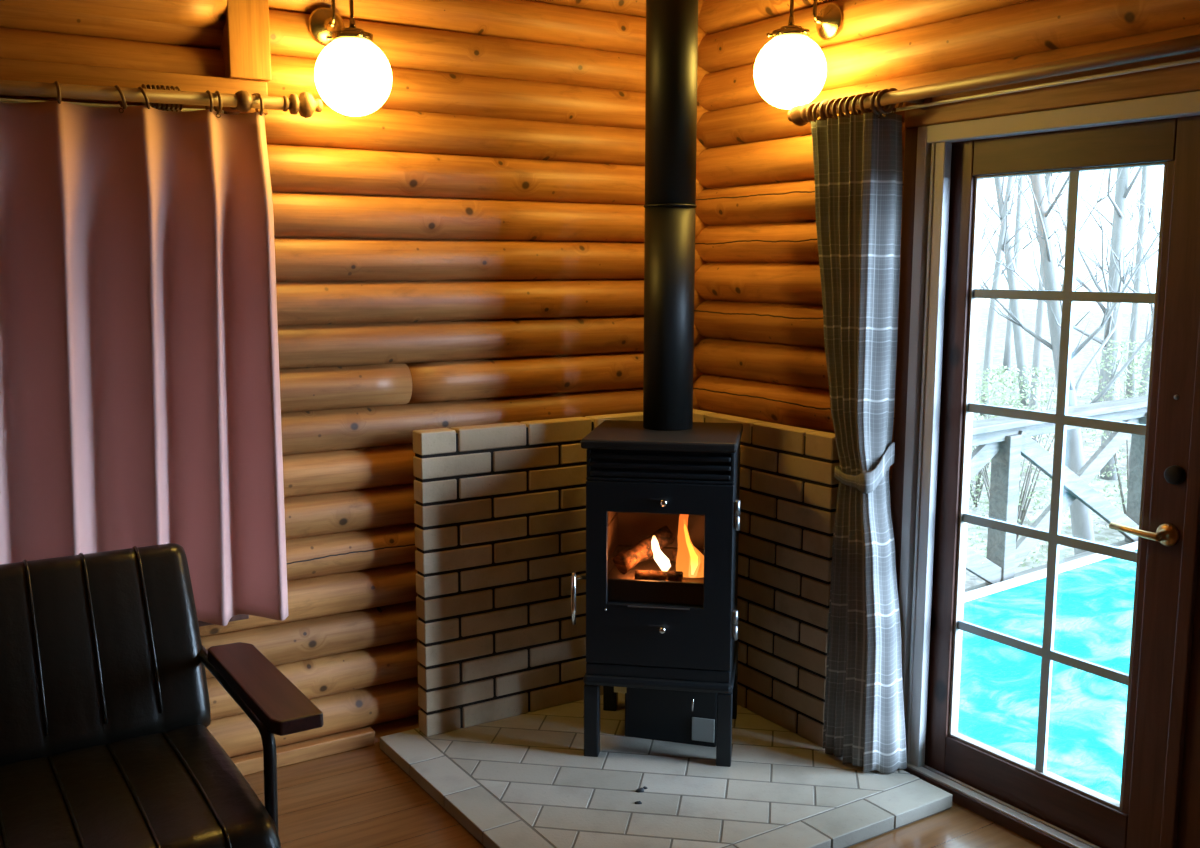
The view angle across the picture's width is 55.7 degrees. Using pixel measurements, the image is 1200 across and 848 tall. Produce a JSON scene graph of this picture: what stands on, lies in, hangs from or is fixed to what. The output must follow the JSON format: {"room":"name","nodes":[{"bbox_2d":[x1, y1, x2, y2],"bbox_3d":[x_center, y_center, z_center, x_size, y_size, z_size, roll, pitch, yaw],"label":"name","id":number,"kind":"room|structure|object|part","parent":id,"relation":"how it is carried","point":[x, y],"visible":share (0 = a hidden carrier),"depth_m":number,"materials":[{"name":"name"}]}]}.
{"room":"log cabin living room","nodes":[
{"label":"log cabin living room","id":0,"kind":"room"},
{"bbox_2d":[0,0,709,757],"bbox_3d":[-1.440,-0.160,2.871,4.520,2.585,0.092,-5,9,-32],"label":"wall","id":1,"kind":"structure","parent":0,"point":[467,248],"depth_m":3.40,"materials":[{"name":"brown wood"}]},
{"bbox_2d":[0,0,226,29],"bbox_3d":[-2.129,-1.105,2.231,2.714,0.338,0.096,-5,9,-32],"label":"beam","id":2,"kind":"structure","parent":1,"relation":"attached to","point":[211,14],"depth_m":2.86,"materials":[{"name":"brown wood"}]},
{"bbox_2d":[0,58,267,114],"bbox_3d":[-1.506,-0.827,2.693,1.418,0.086,0.070,-5,9,-32],"label":"board","id":3,"kind":"object","parent":1,"relation":"attached to","point":[10,69],"visible":0.65,"depth_m":2.84,"materials":[{"name":"brown wood"}]},
{"bbox_2d":[0,80,322,117],"bbox_3d":[-1.450,-0.781,2.627,1.634,0.092,0.146,-5,9,-32],"label":"curtain rod","id":4,"kind":"object","parent":3,"relation":"attached to","point":[243,101],"visible":0.98,"depth_m":2.81,"materials":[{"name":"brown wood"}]},
{"bbox_2d":[54,81,60,103],"bbox_3d":[-1.285,-0.778,2.688,0.012,0.067,0.059,-5,9,-32],"label":"curtain ring","id":5,"kind":"object","parent":4,"relation":"hanging from","point":[58,98],"visible":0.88,"depth_m":2.67,"materials":[{"name":"brown wood"}]},
{"bbox_3d":[-1.567,-0.748,2.587,1.390,0.038,0.010,-5,9,-32],"label":"net rail","id":6,"kind":"part","parent":4,"relation":"part of","materials":[{"name":"brown metal"}]},
{"bbox_2d":[114,85,126,112],"bbox_3d":[-1.167,-0.790,2.763,0.025,0.065,0.059,-5,9,-32],"label":"curtain ring","id":7,"kind":"object","parent":4,"relation":"hanging from","point":[124,105],"visible":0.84,"depth_m":2.75,"materials":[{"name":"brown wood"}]},
{"bbox_2d":[138,87,149,108],"bbox_3d":[-1.122,-0.795,2.791,0.025,0.065,0.059,-5,9,-32],"label":"curtain ring","id":8,"kind":"object","parent":4,"relation":"hanging from","point":[147,104],"visible":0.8,"depth_m":2.77,"materials":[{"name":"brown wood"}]},
{"bbox_2d":[0,100,288,625],"bbox_3d":[-1.399,-0.095,2.702,1.272,1.348,0.108,-5,9,-32],"label":"curtain","id":9,"kind":"object","parent":4,"relation":"hanging from","point":[140,402],"visible":0.91,"depth_m":2.86,"materials":[{"name":"fabric"}]},
{"bbox_2d":[146,84,153,107],"bbox_3d":[-1.132,-0.819,2.856,0.013,0.069,0.060,-5,9,-32],"label":"curtain ring","id":10,"kind":"object","parent":4,"relation":"hanging from","point":[147,85],"visible":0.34,"depth_m":2.84,"materials":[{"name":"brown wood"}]},
{"bbox_2d":[151,84,158,108],"bbox_3d":[-1.123,-0.820,2.862,0.013,0.069,0.060,-5,9,-32],"label":"curtain ring","id":11,"kind":"object","parent":4,"relation":"hanging from","point":[152,85],"visible":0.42,"depth_m":2.85,"materials":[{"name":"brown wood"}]},
{"bbox_2d":[156,85,163,108],"bbox_3d":[-1.113,-0.821,2.868,0.013,0.069,0.060,-5,9,-32],"label":"curtain ring","id":12,"kind":"object","parent":4,"relation":"hanging from","point":[161,106],"visible":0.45,"depth_m":2.86,"materials":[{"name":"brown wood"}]},
{"bbox_2d":[161,85,168,109],"bbox_3d":[-1.103,-0.823,2.874,0.013,0.069,0.060,-5,9,-32],"label":"curtain ring","id":13,"kind":"object","parent":4,"relation":"hanging from","point":[162,86],"visible":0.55,"depth_m":2.86,"materials":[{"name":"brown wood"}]},
{"bbox_2d":[166,85,172,110],"bbox_3d":[-1.093,-0.824,2.880,0.013,0.069,0.060,-5,9,-32],"label":"curtain ring","id":14,"kind":"object","parent":4,"relation":"hanging from","point":[167,86],"visible":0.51,"depth_m":2.87,"materials":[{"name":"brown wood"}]},
{"bbox_2d":[170,86,177,111],"bbox_3d":[-1.084,-0.825,2.886,0.013,0.069,0.060,-5,9,-32],"label":"curtain ring","id":15,"kind":"object","parent":4,"relation":"hanging from","point":[171,87],"visible":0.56,"depth_m":2.88,"materials":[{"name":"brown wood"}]},
{"bbox_2d":[175,86,182,111],"bbox_3d":[-1.074,-0.826,2.893,0.013,0.069,0.060,-5,9,-32],"label":"curtain ring","id":16,"kind":"object","parent":4,"relation":"hanging from","point":[176,87],"visible":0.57,"depth_m":2.88,"materials":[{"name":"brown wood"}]},
{"bbox_2d":[205,90,212,111],"bbox_3d":[-0.991,-0.811,2.874,0.012,0.067,0.059,-5,9,-32],"label":"curtain ring","id":17,"kind":"object","parent":4,"relation":"hanging from","point":[207,91],"visible":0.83,"depth_m":2.85,"materials":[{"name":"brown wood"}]},
{"bbox_2d":[214,91,221,117],"bbox_3d":[-0.972,-0.813,2.886,0.012,0.067,0.059,-5,9,-32],"label":"curtain ring","id":18,"kind":"object","parent":4,"relation":"hanging from","point":[219,111],"visible":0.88,"depth_m":2.87,"materials":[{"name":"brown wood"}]},
{"bbox_2d":[255,93,263,115],"bbox_3d":[-0.884,-0.823,2.942,0.012,0.067,0.059,-5,9,-32],"label":"curtain ring","id":19,"kind":"object","parent":4,"relation":"hanging from","point":[257,94],"visible":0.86,"depth_m":2.92,"materials":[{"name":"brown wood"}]},
{"bbox_2d":[198,111,248,626],"bbox_3d":[-1.553,-0.095,2.767,1.310,1.385,0.070,-5,9,-32],"label":"window frame","id":20,"kind":"structure","parent":1,"relation":"attached to","point":[240,616],"depth_m":3.16,"materials":[{"name":"brown wood"}]},
{"bbox_2d":[220,0,270,81],"bbox_3d":[-0.945,-1.196,2.993,0.109,0.564,0.092,-5,9,-32],"label":"board","id":21,"kind":"object","parent":1,"relation":"attached to","point":[245,45],"visible":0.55,"depth_m":2.98,"materials":[{"name":"brown wood"}]},
{"bbox_2d":[231,727,374,775],"bbox_3d":[-2.011,1.069,2.637,3.128,0.045,0.044,-5,9,-32],"label":"baseboard","id":22,"kind":"structure","parent":1,"relation":"attached to","point":[290,754],"depth_m":3.35,"materials":[{"name":"brown wood"}]},
{"bbox_2d":[308,0,391,116],"bbox_3d":[-0.676,-1.030,3.017,0.201,0.422,0.300,-5,9,-32],"label":"wall lamp","id":23,"kind":"object","parent":1,"relation":"attached to","point":[353,76],"visible":1,"depth_m":2.93,"materials":[{"name":"white glass"}]},
{"bbox_3d":[-0.689,-1.147,3.021,0.011,0.191,0.157,-5,9,-32],"label":"arm","id":24,"kind":"part","parent":23,"relation":"part of","materials":[{"name":"gold metal"}]},
{"bbox_3d":[-0.650,-0.912,2.992,0.201,0.196,0.201,-5,9,-32],"label":"globe","id":25,"kind":"part","parent":23,"relation":"part of","materials":[{"name":"white glass"}]},
{"bbox_2d":[244,742,1044,847],"bbox_3d":[-0.178,1.400,0.900,4.500,0.120,5.060,-5,9,-32],"label":"floor","id":26,"kind":"structure","parent":0,"point":[360,797],"depth_m":3.01,"materials":[{"name":"brown wood"}]},
{"bbox_2d":[0,543,322,847],"bbox_3d":[-1.275,0.758,2.104,1.330,0.815,0.813,-5,9,-32],"label":"armchair","id":27,"kind":"object","parent":26,"relation":"on","point":[106,741],"visible":1,"depth_m":2.37,"materials":[{"name":"black leather"}]},
{"bbox_2d":[0,543,210,764],"bbox_3d":[-1.416,0.527,2.308,1.156,0.407,0.268,-5,9,-32],"label":"cushion","id":28,"kind":"object","parent":27,"relation":"on","point":[98,650],"depth_m":2.45,"materials":[{"name":"black leather"}]},
{"bbox_2d":[0,724,280,847],"bbox_3d":[-1.234,0.795,2.045,1.140,0.144,0.657,-5,9,-32],"label":"seat cushion","id":29,"kind":"object","parent":27,"relation":"on","point":[149,785],"depth_m":2.16,"materials":[{"name":"black leather"}]},
{"bbox_3d":[-0.792,0.824,2.441,0.025,0.592,0.637,-5,9,-32],"label":"tube frame","id":30,"kind":"part","parent":27,"relation":"part of","materials":[{"name":"black metal"}]},
{"bbox_3d":[-0.691,0.529,2.308,0.094,0.029,0.497,-5,9,-32],"label":"armrest","id":31,"kind":"part","parent":27,"relation":"part of","materials":[{"name":"brown wood"}]},
{"bbox_2d":[380,693,952,847],"bbox_3d":[0.143,0.991,3.244,1.162,0.040,1.187,-5,9,-32],"label":"hearth","id":32,"kind":"object","parent":26,"relation":"on","point":[526,780],"visible":0.66,"depth_m":3.10,"materials":[{"name":"grey tile"}]},
{"bbox_2d":[413,409,839,746],"bbox_3d":[0.079,0.485,3.364,1.016,0.927,0.761,-5,9,-32],"label":"brick surround","id":33,"kind":"object","parent":32,"relation":"on","point":[500,508],"visible":0.56,"depth_m":3.47,"materials":[{"name":"beige brick"}]},
{"bbox_2d":[635,788,643,792],"bbox_3d":[0.108,0.990,3.073,0.026,0.009,0.020,-5,9,-32],"label":"crumb","id":34,"kind":"object","parent":32,"relation":"on","point":[639,790],"visible":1,"depth_m":3.07,"materials":[{"name":"black"}]},
{"bbox_2d":[571,420,742,766],"bbox_3d":[0.181,0.482,3.373,0.472,0.932,0.420,1,8,9],"label":"wood stove","id":35,"kind":"object","parent":32,"relation":"on","point":[648,634],"visible":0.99,"depth_m":3.20,"materials":[{"name":"black metal"}]},
{"bbox_3d":[-0.061,0.494,3.233,0.051,0.151,0.022,-4,9,-26],"label":"handle","id":36,"kind":"part","parent":35,"relation":"part of","materials":[{"name":"silver metal"}]},
{"bbox_3d":[-0.023,0.854,3.291,0.042,0.216,0.042,1,8,9],"label":"leg","id":37,"kind":"part","parent":35,"relation":"part of","materials":[{"name":"black metal"}]},
{"bbox_3d":[0.034,0.807,3.629,0.042,0.216,0.042,1,8,9],"label":"leg","id":38,"kind":"part","parent":35,"relation":"part of","materials":[{"name":"black metal"}]},
{"bbox_2d":[612,526,674,574],"bbox_3d":[0.131,0.371,3.353,0.209,0.125,0.064,-6,10,-37],"label":"firewood","id":39,"kind":"object","parent":35,"relation":"on","point":[641,551],"visible":0.92,"depth_m":3.33,"materials":[{"name":"brown wood"}]},
{"bbox_2d":[635,570,682,581],"bbox_3d":[0.168,0.438,3.258,0.139,0.038,0.038,1,8,9],"label":"firewood","id":40,"kind":"object","parent":35,"relation":"on","point":[639,574],"visible":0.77,"depth_m":3.25,"materials":[{"name":"brown wood"}]},
{"bbox_3d":[0.165,0.424,3.190,0.412,0.528,0.025,1,8,9],"label":"door","id":41,"kind":"part","parent":35,"relation":"part of","materials":[{"name":"black metal"}]},
{"bbox_2d":[651,536,670,570],"bbox_3d":[0.177,0.375,3.287,0.058,0.103,0.024,1,8,9],"label":"flame","id":42,"kind":"object","parent":35,"relation":"in","point":[660,558],"visible":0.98,"depth_m":3.28,"materials":[{"name":"white"}]},
{"bbox_2d":[583,640,738,693],"bbox_3d":[0.194,0.713,3.412,0.428,0.031,0.404,1,8,9],"label":"shelf","id":43,"kind":"object","parent":35,"relation":"attached to","point":[593,679],"depth_m":3.22,"materials":[{"name":"black metal"}]},
{"bbox_3d":[0.192,0.033,3.314,0.432,0.027,0.410,1,8,9],"label":"plate","id":44,"kind":"part","parent":35,"relation":"part of","materials":[{"name":"black metal"}]},
{"bbox_3d":[0.175,0.578,3.185,0.020,0.020,0.024,1,8,9],"label":"knob","id":45,"kind":"part","parent":35,"relation":"part of","materials":[{"name":"silver metal"}]},
{"bbox_3d":[0.176,0.217,3.134,0.020,0.020,0.024,1,8,9],"label":"knob","id":46,"kind":"part","parent":35,"relation":"part of","materials":[{"name":"silver metal"}]},
{"bbox_2d":[643,0,697,430],"bbox_3d":[0.204,-0.747,3.277,0.153,1.528,0.153,-5,9,-32],"label":"flue pipe","id":47,"kind":"object","parent":35,"relation":"on","point":[670,205],"visible":1,"depth_m":3.24,"materials":[{"name":"black metal"}]},
{"bbox_2d":[672,548,677,561],"bbox_3d":[0.271,0.404,3.363,0.062,0.062,0.148,-5,9,-32],"label":"firewood","id":48,"kind":"object","parent":35,"relation":"on","point":[674,553],"visible":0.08,"depth_m":3.39,"materials":[{"name":"brown wood"}]},
{"bbox_2d":[676,514,703,577],"bbox_3d":[0.265,0.330,3.266,0.076,0.218,0.072,-5,9,-32],"label":"flame","id":49,"kind":"object","parent":35,"relation":"on","point":[689,560],"visible":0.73,"depth_m":3.26,"materials":[{"name":"orange"}]},
{"bbox_3d":[0.354,0.864,3.229,0.042,0.216,0.042,1,8,9],"label":"leg","id":50,"kind":"part","parent":35,"relation":"part of","materials":[{"name":"black metal"}]},
{"bbox_3d":[0.411,0.817,3.567,0.042,0.216,0.042,1,8,9],"label":"leg","id":51,"kind":"part","parent":35,"relation":"part of","materials":[{"name":"black metal"}]},
{"bbox_2d":[625,687,716,746],"bbox_3d":[0.228,0.856,3.443,0.280,0.172,0.171,2,8,16],"label":"box","id":52,"kind":"object","parent":32,"relation":"on","point":[688,717],"visible":0.76,"depth_m":3.38,"materials":[{"name":"black metal"}]},
{"bbox_3d":[0.274,0.827,3.344,0.010,0.051,0.015,2,8,16],"label":"handle","id":53,"kind":"part","parent":52,"relation":"part of","materials":[{"name":"silver metal"}]},
{"bbox_3d":[0.304,0.903,3.351,0.068,0.072,0.004,2,8,16],"label":"plate","id":54,"kind":"part","parent":52,"relation":"part of","materials":[{"name":"grey metal"}]},
{"bbox_2d":[693,0,1199,505],"bbox_3d":[1.665,-0.020,1.980,0.092,2.600,5.000,-5,9,-32],"label":"wall","id":55,"kind":"structure","parent":0,"point":[761,356],"depth_m":3.54,"materials":[{"name":"brown wood"}]},
{"bbox_2d":[754,0,842,108],"bbox_3d":[0.565,-1.117,3.250,0.256,0.420,0.207,-5,9,-32],"label":"wall lamp","id":56,"kind":"object","parent":55,"relation":"attached to","point":[790,70],"visible":0.98,"depth_m":3.19,"materials":[{"name":"white glass"}]},
{"bbox_3d":[0.545,-1.006,3.252,0.207,0.201,0.207,-5,9,-32],"label":"globe","id":57,"kind":"part","parent":56,"relation":"part of","materials":[{"name":"white glass"}]},
{"bbox_3d":[0.586,-1.236,3.247,0.109,0.183,0.011,-5,9,-32],"label":"arm","id":58,"kind":"part","parent":56,"relation":"part of","materials":[{"name":"gold metal"}]},
{"bbox_2d":[891,127,917,599],"bbox_3d":[1.366,0.203,2.442,0.074,1.828,1.880,-5,9,-32],"label":"door frame","id":59,"kind":"structure","parent":55,"relation":"attached to","point":[911,134],"depth_m":3.14,"materials":[{"name":"brown wood"}]},
{"bbox_2d":[899,91,1199,847],"bbox_3d":[1.407,0.182,2.469,0.194,1.862,1.845,-5,9,-32],"label":"door","id":60,"kind":"structure","parent":55,"relation":"in","point":[1158,806],"depth_m":2.81,"materials":[{"name":"brown wood"}]},
{"bbox_3d":[0.902,0.115,3.128,0.033,1.737,0.047,-5,9,-32],"label":"screen rail","id":61,"kind":"part","parent":60,"relation":"part of","materials":[{"name":"white metal"}]},
{"bbox_3d":[1.137,0.967,2.975,0.044,0.121,0.549,-5,9,-32],"label":"rail","id":62,"kind":"part","parent":60,"relation":"part of","materials":[{"name":"brown wood"}]},
{"bbox_3d":[1.141,-0.667,2.745,0.044,0.099,0.549,-5,9,-32],"label":"rail","id":63,"kind":"part","parent":60,"relation":"part of","materials":[{"name":"brown wood"}]},
{"bbox_3d":[1.229,0.248,2.608,0.021,0.022,0.124,-5,9,-31],"label":"lever","id":64,"kind":"part","parent":60,"relation":"part of","materials":[{"name":"gold metal"}]},
{"bbox_3d":[1.275,0.254,2.574,0.048,0.052,0.052,-5,9,-32],"label":"handle","id":65,"kind":"part","parent":60,"relation":"part of","materials":[{"name":"gold metal"}]},
{"bbox_2d":[904,51,1199,127],"bbox_3d":[1.371,-0.745,2.299,0.080,0.104,1.900,-5,9,-32],"label":"board","id":66,"kind":"object","parent":55,"relation":"attached to","point":[1184,78],"visible":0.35,"depth_m":2.65,"materials":[{"name":"brown wood"}]},
{"bbox_2d":[787,34,1199,125],"bbox_3d":[1.157,-0.784,2.433,0.137,0.090,2.124,-5,9,-32],"label":"curtain rod","id":67,"kind":"object","parent":66,"relation":"attached to","point":[922,96],"visible":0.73,"depth_m":2.63,"materials":[{"name":"brown wood"}]},
{"bbox_2d":[806,103,820,123],"bbox_3d":[0.609,-0.874,3.215,0.065,0.071,0.016,-5,9,-32],"label":"curtain ring","id":68,"kind":"object","parent":67,"relation":"hanging from","point":[809,119],"visible":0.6,"depth_m":3.20,"materials":[{"name":"brown wood"}]},
{"bbox_2d":[812,101,821,121],"bbox_3d":[0.622,-0.871,3.194,0.064,0.071,0.017,-5,9,-32],"label":"curtain ring","id":69,"kind":"object","parent":67,"relation":"hanging from","point":[816,105],"visible":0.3,"depth_m":3.18,"materials":[{"name":"brown wood"}]},
{"bbox_2d":[819,102,833,119],"bbox_3d":[0.637,-0.869,3.171,0.064,0.071,0.012,-5,9,-32],"label":"curtain ring","id":70,"kind":"object","parent":67,"relation":"hanging from","point":[822,117],"visible":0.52,"depth_m":3.15,"materials":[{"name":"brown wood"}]},
{"bbox_2d":[826,99,839,117],"bbox_3d":[0.651,-0.866,3.150,0.064,0.071,0.015,-5,9,-32],"label":"curtain ring","id":71,"kind":"object","parent":67,"relation":"hanging from","point":[830,102],"visible":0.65,"depth_m":3.13,"materials":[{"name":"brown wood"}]},
{"bbox_2d":[832,98,849,118],"bbox_3d":[0.664,-0.864,3.129,0.064,0.071,0.013,-5,9,-32],"label":"curtain ring","id":72,"kind":"object","parent":67,"relation":"hanging from","point":[837,100],"visible":0.35,"depth_m":3.11,"materials":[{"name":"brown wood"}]},
{"bbox_2d":[838,96,852,116],"bbox_3d":[0.677,-0.861,3.110,0.064,0.071,0.017,-5,9,-32],"label":"curtain ring","id":73,"kind":"object","parent":67,"relation":"hanging from","point":[844,99],"visible":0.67,"depth_m":3.09,"materials":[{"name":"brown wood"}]},
{"bbox_2d":[844,95,861,117],"bbox_3d":[0.690,-0.858,3.090,0.064,0.071,0.015,-5,9,-32],"label":"curtain ring","id":74,"kind":"object","parent":67,"relation":"hanging from","point":[850,98],"visible":0.4,"depth_m":3.07,"materials":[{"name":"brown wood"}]},
{"bbox_2d":[851,94,868,114],"bbox_3d":[0.704,-0.856,3.068,0.064,0.071,0.016,-5,9,-32],"label":"curtain ring","id":75,"kind":"object","parent":67,"relation":"hanging from","point":[858,96],"visible":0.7,"depth_m":3.05,"materials":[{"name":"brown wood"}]},
{"bbox_2d":[859,92,876,113],"bbox_3d":[0.720,-0.853,3.043,0.065,0.071,0.016,-5,9,-32],"label":"curtain ring","id":76,"kind":"object","parent":67,"relation":"hanging from","point":[864,95],"visible":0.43,"depth_m":3.03,"materials":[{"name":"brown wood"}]},
{"bbox_2d":[870,90,888,117],"bbox_3d":[0.742,-0.849,3.010,0.064,0.071,0.014,-5,9,-32],"label":"curtain ring","id":77,"kind":"object","parent":67,"relation":"hanging from","point":[875,94],"visible":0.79,"depth_m":3.00,"materials":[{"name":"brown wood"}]},
{"bbox_2d":[811,113,906,773],"bbox_3d":[0.724,0.063,3.195,0.140,1.810,0.361,-5,9,-32],"label":"plaid curtain","id":78,"kind":"object","parent":77,"relation":"hanging from","point":[857,159],"visible":1,"depth_m":3.14,"materials":[{"name":"grey fabric"}]},
{"bbox_2d":[876,89,893,116],"bbox_3d":[0.752,-0.847,2.993,0.064,0.071,0.012,-5,9,-32],"label":"curtain ring","id":79,"kind":"object","parent":67,"relation":"hanging from","point":[883,91],"visible":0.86,"depth_m":2.98,"materials":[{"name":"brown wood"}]},
{"bbox_2d":[888,88,902,112],"bbox_3d":[0.792,-0.870,3.058,0.065,0.071,0.020,-5,9,-32],"label":"curtain ring","id":80,"kind":"object","parent":67,"relation":"hanging from","point":[900,105],"visible":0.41,"depth_m":3.05,"materials":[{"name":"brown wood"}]},
{"bbox_3d":[1.255,-0.758,2.354,0.010,0.036,1.880,-5,9,-32],"label":"net rail","id":81,"kind":"part","parent":67,"relation":"part of","materials":[{"name":"white metal"}]},
{"label":"outside","id":82,"kind":"structure","parent":0,"visible":0},
{"bbox_2d":[965,540,1130,591],"bbox_3d":[3.703,1.202,5.244,6.485,0.060,4.940,-5,9,-32],"label":"deck","id":83,"kind":"object","parent":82,"point":[1120,543],"depth_m":7.24,"materials":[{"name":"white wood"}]},
{"bbox_2d":[958,543,1136,800],"bbox_3d":[3.219,1.103,5.248,5.602,0.130,3.895,-5,9,-32],"label":"swimming pool","id":84,"kind":"object","parent":83,"relation":"on","point":[1000,683],"visible":0.38,"depth_m":5.11,"materials":[{"name":"teal liquid"}]},
{"bbox_2d":[964,541,1137,602],"bbox_3d":[2.494,0.910,6.654,4.800,0.030,0.060,-6,10,-38],"label":"plank","id":85,"kind":"object","parent":84,"relation":"on","point":[1024,579],"visible":0.2,"depth_m":6.67,"materials":[{"name":"grey wood"}]},
{"bbox_2d":[966,395,1147,584],"bbox_3d":[2.672,0.431,6.919,6.300,0.995,0.180,-6,10,-39],"label":"deck railing","id":86,"kind":"object","parent":83,"relation":"on","point":[1002,441],"visible":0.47,"depth_m":6.79,"materials":[{"name":"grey wood"}]},
{"bbox_3d":[2.377,0.509,6.688,0.120,0.905,0.120,-6,10,-39],"label":"post","id":87,"kind":"part","parent":86,"relation":"part of","materials":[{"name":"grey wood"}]},
{"bbox_3d":[2.653,0.020,6.845,6.250,0.080,0.050,-6,10,-39],"label":"rail","id":88,"kind":"part","parent":86,"relation":"part of","materials":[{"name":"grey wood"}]},
{"bbox_3d":[2.673,-0.041,6.853,6.300,0.040,0.180,-6,10,-39],"label":"rail","id":89,"kind":"part","parent":86,"relation":"part of","materials":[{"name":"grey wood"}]},
{"bbox_3d":[3.696,0.362,7.750,0.120,0.905,0.120,-6,10,-39],"label":"post","id":90,"kind":"part","parent":86,"relation":"part of","materials":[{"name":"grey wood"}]},
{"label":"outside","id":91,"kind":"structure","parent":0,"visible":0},
{"bbox_2d":[965,307,1151,588],"bbox_3d":[7.576,-0.065,20.711,90.000,0.100,100.000,-5,9,-32],"label":"ground","id":92,"kind":"structure","parent":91,"point":[1080,361],"depth_m":25.03,"materials":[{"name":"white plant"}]},
{"bbox_2d":[969,366,1033,509],"bbox_3d":[4.333,0.159,12.927,1.186,1.619,1.180,-5,9,-32],"label":"shrub","id":93,"kind":"object","parent":92,"relation":"on","point":[973,488],"visible":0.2,"depth_m":12.97,"materials":[{"name":"green plant"}]},
{"bbox_2d":[980,177,1030,288],"bbox_3d":[4.522,-3.601,14.807,1.770,8.540,2.235,-5,9,-32],"label":"bare tree","id":94,"kind":"object","parent":92,"relation":"on","point":[984,232],"visible":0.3,"depth_m":14.81,"materials":[{"name":"grey plant"}]},
{"bbox_2d":[983,177,1030,405],"bbox_3d":[7.738,-5.388,22.346,2.589,10.022,2.921,-5,9,-32],"label":"bare tree","id":95,"kind":"object","parent":92,"relation":"on","point":[1019,337],"visible":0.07,"depth_m":22.41,"materials":[{"name":"grey plant"}]},
{"bbox_2d":[968,365,1070,567],"bbox_3d":[3.731,0.401,10.292,1.204,1.887,1.197,-5,9,-32],"label":"shrub","id":96,"kind":"object","parent":92,"relation":"on","point":[1022,508],"visible":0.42,"depth_m":10.21,"materials":[{"name":"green plant"}]},
{"bbox_2d":[980,176,1059,415],"bbox_3d":[7.351,-4.631,20.506,1.831,9.002,2.276,3,8,18],"label":"bare tree","id":97,"kind":"object","parent":92,"relation":"on","point":[989,345],"visible":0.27,"depth_m":20.57,"materials":[{"name":"grey plant"}]},
{"bbox_2d":[981,173,1102,369],"bbox_3d":[11.274,-6.976,29.713,2.489,11.115,3.942,-5,9,-32],"label":"bare tree","id":98,"kind":"object","parent":92,"relation":"on","point":[1009,330],"visible":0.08,"depth_m":29.86,"materials":[{"name":"grey plant"}]},
{"bbox_2d":[1021,172,1109,290],"bbox_3d":[10.386,-6.101,25.545,1.966,10.531,3.066,-5,9,-32],"label":"bare tree","id":99,"kind":"object","parent":92,"relation":"on","point":[1087,282],"visible":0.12,"depth_m":25.70,"materials":[{"name":"grey plant"}]},
{"bbox_2d":[979,174,1159,554],"bbox_3d":[3.571,-1.256,8.855,2.017,5.569,1.589,-2,8,-14],"label":"bare tree","id":100,"kind":"object","parent":92,"relation":"on","point":[1081,516],"visible":0.53,"depth_m":8.90,"materials":[{"name":"grey plant"}]},
{"bbox_2d":[981,167,1157,479],"bbox_3d":[6.307,-4.060,14.046,2.900,9.672,1.655,-3,9,-22],"label":"bare tree","id":101,"kind":"object","parent":92,"relation":"on","point":[1122,189],"visible":0.52,"depth_m":14.37,"materials":[{"name":"grey plant"}]},
{"bbox_2d":[1014,167,1138,441],"bbox_3d":[6.794,-4.171,17.217,1.957,9.002,2.752,-1,8,-6],"label":"bare tree","id":102,"kind":"object","parent":92,"relation":"on","point":[1041,305],"visible":0.17,"depth_m":17.57,"materials":[{"name":"grey plant"}]},
{"bbox_2d":[1024,165,1163,464],"bbox_3d":[7.427,-4.306,15.057,2.696,9.883,2.774,-5,9,-32],"label":"bare tree","id":103,"kind":"object","parent":92,"relation":"on","point":[1149,341],"visible":0.12,"depth_m":15.32,"materials":[{"name":"grey plant"}]},
{"bbox_2d":[1055,167,1159,401],"bbox_3d":[8.536,-4.705,18.442,2.298,9.733,2.072,-5,9,-32],"label":"bare tree","id":104,"kind":"object","parent":92,"relation":"on","point":[1100,213],"visible":0.23,"depth_m":18.97,"materials":[{"name":"grey plant"}]},
{"bbox_2d":[1080,339,1151,540],"bbox_3d":[5.443,0.163,11.502,1.235,2.032,1.228,-5,9,-32],"label":"shrub","id":105,"kind":"object","parent":92,"relation":"on","point":[1123,360],"visible":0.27,"depth_m":11.50,"materials":[{"name":"green plant"}]},
{"bbox_2d":[1099,166,1158,397],"bbox_3d":[11.546,-6.006,23.054,2.639,11.035,2.955,1,8,5],"label":"bare tree","id":106,"kind":"object","parent":92,"relation":"on","point":[1137,286],"visible":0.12,"depth_m":23.24,"materials":[{"name":"grey plant"}]},
{"bbox_2d":[1128,191,1158,232],"bbox_3d":[11.037,-4.988,21.032,2.724,9.588,2.269,3,8,19],"label":"bare tree","id":107,"kind":"object","parent":92,"relation":"on","point":[1141,203],"visible":0.09,"depth_m":20.96,"materials":[{"name":"grey plant"}]}
]}

